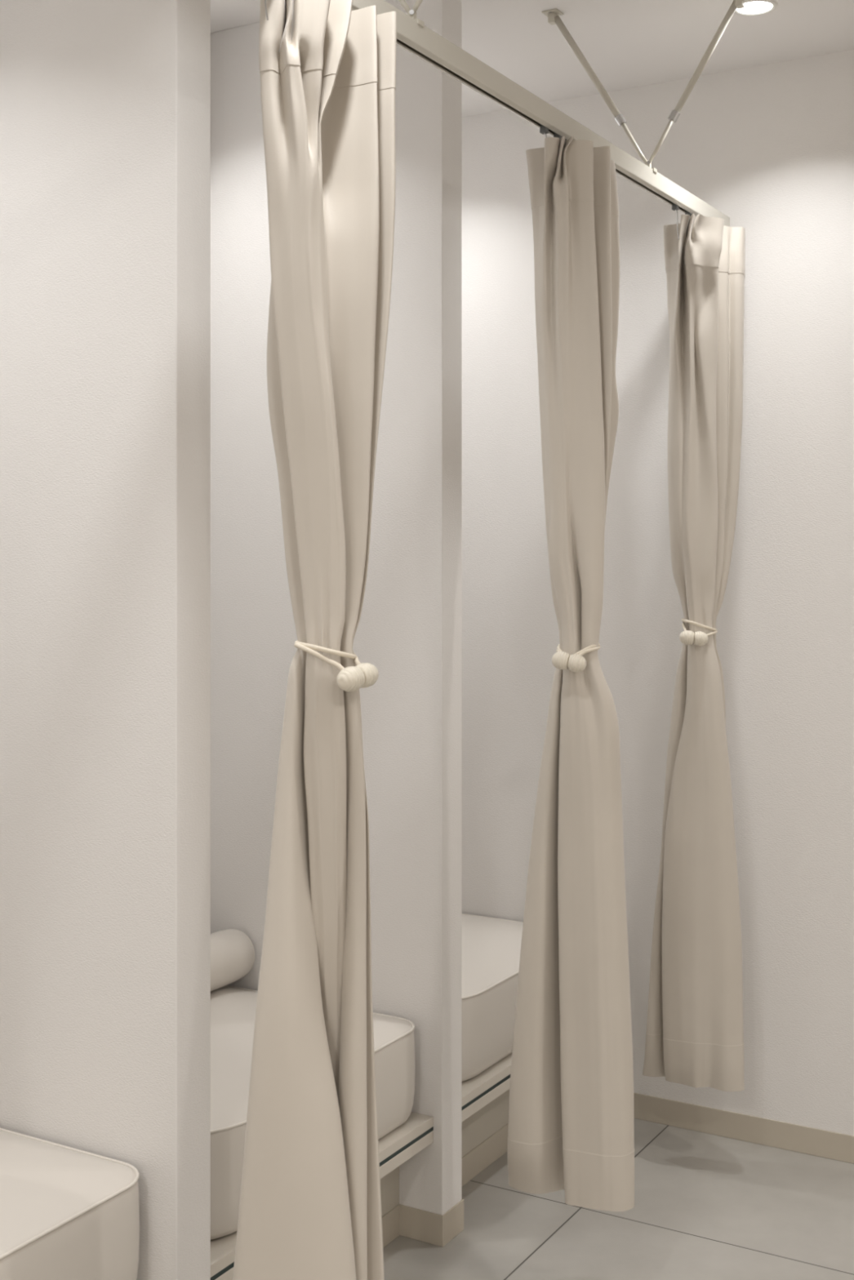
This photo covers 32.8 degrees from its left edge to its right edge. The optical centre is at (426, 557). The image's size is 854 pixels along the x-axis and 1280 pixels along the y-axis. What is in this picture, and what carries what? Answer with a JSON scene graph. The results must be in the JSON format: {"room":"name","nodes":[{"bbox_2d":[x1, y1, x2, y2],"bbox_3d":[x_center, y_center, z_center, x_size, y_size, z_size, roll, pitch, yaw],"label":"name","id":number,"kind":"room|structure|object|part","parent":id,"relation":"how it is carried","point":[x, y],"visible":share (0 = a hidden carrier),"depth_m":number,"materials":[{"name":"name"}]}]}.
{"room":"massage treatment room","nodes":[
{"label":"massage treatment room","id":0,"kind":"room"},
{"bbox_2d":[0,0,210,1279],"bbox_3d":[-0.584,0.105,2.256,0.565,2.400,0.078,0,0,30],"label":"wall","id":1,"kind":"structure","parent":0,"point":[105,104],"depth_m":2.15,"materials":[{"name":"white paint"}]},
{"bbox_2d":[210,0,461,1215],"bbox_3d":[-0.196,0.105,2.923,0.565,2.400,0.078,0,0,30],"label":"wall","id":2,"kind":"structure","parent":0,"point":[409,628],"depth_m":2.81,"materials":[{"name":"white paint"}]},
{"bbox_2d":[400,1198,463,1246],"bbox_3d":[0.009,1.275,2.805,0.098,0.060,0.084,0,0,30],"label":"baseboard","id":3,"kind":"structure","parent":2,"relation":"attached to","point":[431,1228],"depth_m":2.77,"materials":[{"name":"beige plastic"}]},
{"bbox_2d":[210,0,853,117],"bbox_3d":[0.239,-1.135,0.586,3.865,0.080,5.272,0,0,30],"label":"ceiling","id":4,"kind":"structure","parent":0,"point":[627,44],"depth_m":3.05,"materials":[{"name":"white paint"}]},
{"bbox_2d":[398,0,424,27],"bbox_3d":[-0.028,-0.927,2.081,0.409,0.335,0.041,0,0,14],"label":"brace","id":5,"kind":"object","parent":4,"relation":"attached to","point":[412,13],"visible":0.7,"depth_m":2.07,"materials":[{"name":"beige metal"}]},
{"bbox_3d":[-0.048,-0.824,2.089,0.059,0.094,0.011,0,0,10],"label":"rod","id":6,"kind":"part","parent":5,"relation":"part of","materials":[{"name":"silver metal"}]},
{"bbox_3d":[0.004,-0.824,2.071,0.055,0.093,0.011,0,0,10],"label":"rod","id":7,"kind":"part","parent":5,"relation":"part of","materials":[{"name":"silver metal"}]},
{"bbox_2d":[541,0,744,173],"bbox_3d":[0.431,-0.927,2.870,0.409,0.335,0.041,0,0,14],"label":"brace","id":8,"kind":"object","parent":4,"relation":"attached to","point":[553,15],"visible":0.9,"depth_m":2.87,"materials":[{"name":"beige metal"}]},
{"bbox_3d":[0.410,-0.824,2.879,0.059,0.094,0.011,0,0,10],"label":"rod","id":9,"kind":"part","parent":8,"relation":"part of","materials":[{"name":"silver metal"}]},
{"bbox_3d":[0.462,-0.824,2.860,0.055,0.093,0.011,0,0,10],"label":"rod","id":10,"kind":"part","parent":8,"relation":"part of","materials":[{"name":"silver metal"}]},
{"bbox_2d":[733,0,777,16],"bbox_3d":[0.650,-1.093,2.881,0.091,0.004,0.091,0,0,30],"label":"recessed light","id":11,"kind":"object","parent":4,"relation":"in","point":[752,7],"visible":0.75,"depth_m":2.88,"materials":[{"name":"white"}]},
{"bbox_2d":[382,1118,853,1279],"bbox_3d":[0.239,1.345,0.586,3.865,0.080,5.272,0,0,30],"label":"floor","id":12,"kind":"structure","parent":0,"point":[707,1206],"depth_m":2.84,"materials":[{"name":"grey tile"}]},
{"bbox_2d":[210,1111,433,1279],"bbox_3d":[-0.398,1.184,2.595,0.546,0.242,0.694,0,0,30],"label":"bed base","id":13,"kind":"object","parent":12,"relation":"on","point":[415,1134],"visible":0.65,"depth_m":2.69,"materials":[{"name":"beige laminate"}]},
{"bbox_2d":[210,985,414,1239],"bbox_3d":[-0.398,0.961,2.595,0.529,0.204,0.678,0,0,30],"label":"mattress","id":14,"kind":"object","parent":13,"relation":"on","point":[233,1009],"visible":0.26,"depth_m":2.57,"materials":[{"name":"white fabric"}]},
{"bbox_2d":[210,928,254,991],"bbox_3d":[-0.560,0.812,2.693,0.108,0.108,0.681,0,0,30],"label":"bolster pillow","id":15,"kind":"object","parent":14,"relation":"on","point":[232,951],"visible":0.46,"depth_m":2.90,"materials":[{"name":"white fabric"}]},
{"bbox_3d":[-0.236,1.197,2.501,0.020,0.217,0.694,0,0,30],"label":"kick panel","id":16,"kind":"part","parent":13,"relation":"part of","materials":[{"name":"beige"}]},
{"bbox_3d":[-0.226,1.275,2.495,0.002,0.060,0.694,0,0,30],"label":"kick baseboard","id":17,"kind":"part","parent":13,"relation":"part of","materials":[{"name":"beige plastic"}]},
{"bbox_2d":[461,1053,511,1186],"bbox_3d":[-0.010,1.184,3.262,0.546,0.242,0.695,0,0,30],"label":"bed base","id":18,"kind":"object","parent":12,"relation":"on","point":[485,1096],"visible":0.03,"depth_m":3.05,"materials":[{"name":"beige laminate"}]},
{"bbox_3d":[0.162,1.275,3.163,0.002,0.060,0.695,0,0,30],"label":"kick baseboard","id":19,"kind":"part","parent":18,"relation":"part of","materials":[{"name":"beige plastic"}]},
{"bbox_3d":[0.152,1.197,3.168,0.020,0.217,0.695,0,0,30],"label":"kick panel","id":20,"kind":"part","parent":18,"relation":"part of","materials":[{"name":"beige"}]},
{"bbox_3d":[0.208,1.100,3.135,0.041,0.023,0.695,0,0,30],"label":"rail","id":21,"kind":"part","parent":18,"relation":"part of","materials":[{"name":"beige laminate"}]},
{"bbox_2d":[461,913,523,1081],"bbox_3d":[-0.010,0.961,3.262,0.529,0.204,0.679,0,0,30],"label":"mattress","id":22,"kind":"object","parent":18,"relation":"on","point":[491,947],"visible":0.08,"depth_m":3.04,"materials":[{"name":"white fabric"}]},
{"bbox_3d":[-0.786,1.184,1.927,0.546,0.242,0.694,0,0,30],"label":"bench","id":23,"kind":"object","parent":12,"relation":"on","visible":0},
{"bbox_2d":[0,1128,139,1279],"bbox_3d":[-0.786,0.961,1.927,0.529,0.204,0.678,0,0,30],"label":"mattress","id":24,"kind":"object","parent":23,"relation":"on","point":[67,1213],"visible":1,"depth_m":1.99,"materials":[{"name":"white fabric"}]},
{"bbox_2d":[461,48,853,1136],"bbox_3d":[1.538,0.105,2.822,3.865,2.400,0.100,0,0,30],"label":"wall","id":25,"kind":"structure","parent":0,"point":[770,147],"depth_m":3.25,"materials":[{"name":"white paint"}]},
{"bbox_2d":[351,0,729,226],"bbox_3d":[-0.379,-0.747,1.465,0.027,0.037,4.172,0,0,30],"label":"rail","id":26,"kind":"object","parent":25,"relation":"attached to","point":[424,43],"visible":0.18,"depth_m":2.35,"materials":[{"name":"beige metal"}]},
{"bbox_2d":[232,0,396,1279],"bbox_3d":[-0.150,0.196,1.836,0.230,1.859,0.149,0,0,-5],"label":"curtain","id":27,"kind":"object","parent":26,"relation":"hanging from","point":[310,1203],"visible":0.99,"depth_m":1.82,"materials":[{"name":"beige fabric"}]},
{"bbox_2d":[293,640,378,691],"bbox_3d":[-0.120,0.135,1.829,0.088,0.060,0.138,0,0,-29],"label":"tieback","id":28,"kind":"object","parent":27,"relation":"attached to","point":[352,678],"visible":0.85,"depth_m":1.79,"materials":[{"name":"beige fabric"}]},
{"bbox_3d":[-0.127,0.117,1.842,0.090,0.025,0.092,0,0,30],"label":"cord","id":29,"kind":"part","parent":28,"relation":"part of","materials":[{"name":"white fabric"}]},
{"bbox_3d":[-0.126,0.128,1.836,0.083,0.042,0.122,0,0,-18],"label":"cord","id":30,"kind":"part","parent":28,"relation":"part of","materials":[{"name":"white fabric"}]},
{"bbox_2d":[506,124,634,1211],"bbox_3d":[0.258,0.196,2.551,0.199,1.859,0.201,0,0,-23],"label":"curtain","id":31,"kind":"object","parent":26,"relation":"hanging from","point":[571,1129],"visible":0.99,"depth_m":2.49,"materials":[{"name":"beige fabric"}]},
{"bbox_2d":[551,642,599,672],"bbox_3d":[0.261,0.171,2.514,0.076,0.048,0.138,0,0,12],"label":"tieback","id":32,"kind":"object","parent":31,"relation":"attached to","point":[575,663],"visible":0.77,"depth_m":2.46,"materials":[{"name":"beige fabric"}]},
{"bbox_3d":[0.263,0.165,2.524,0.076,0.026,0.119,0,0,8],"label":"cord","id":33,"kind":"part","parent":32,"relation":"part of","materials":[{"name":"beige fabric"}]},
{"bbox_3d":[0.262,0.160,2.523,0.081,0.026,0.102,0,0,30],"label":"cord","id":34,"kind":"part","parent":32,"relation":"part of","materials":[{"name":"white fabric"}]},
{"bbox_2d":[642,202,745,1091],"bbox_3d":[0.603,0.196,3.103,0.251,1.859,0.192,0,0,-19],"label":"curtain","id":35,"kind":"object","parent":26,"relation":"hanging from","point":[695,1033],"visible":1,"depth_m":3.07,"materials":[{"name":"beige fabric"}]},
{"bbox_2d":[679,617,717,645],"bbox_3d":[0.579,0.158,3.102,0.078,0.056,0.144,0,0,30],"label":"tieback","id":36,"kind":"object","parent":35,"relation":"attached to","point":[686,637],"visible":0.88,"depth_m":3.04,"materials":[{"name":"beige fabric"}]},
{"bbox_3d":[0.584,0.145,3.112,0.077,0.029,0.108,0,0,30],"label":"cord","id":37,"kind":"part","parent":36,"relation":"part of","materials":[{"name":"beige fabric"}]},
{"bbox_3d":[0.585,0.154,3.112,0.074,0.036,0.121,0,0,14],"label":"cord","id":38,"kind":"part","parent":36,"relation":"part of","materials":[{"name":"white fabric"}]},
{"bbox_2d":[633,1092,853,1164],"bbox_3d":[1.716,1.275,2.660,3.195,0.060,0.003,0,0,30],"label":"baseboard","id":39,"kind":"structure","parent":25,"relation":"attached to","point":[764,1131],"depth_m":3.24,"materials":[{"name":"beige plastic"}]}
]}

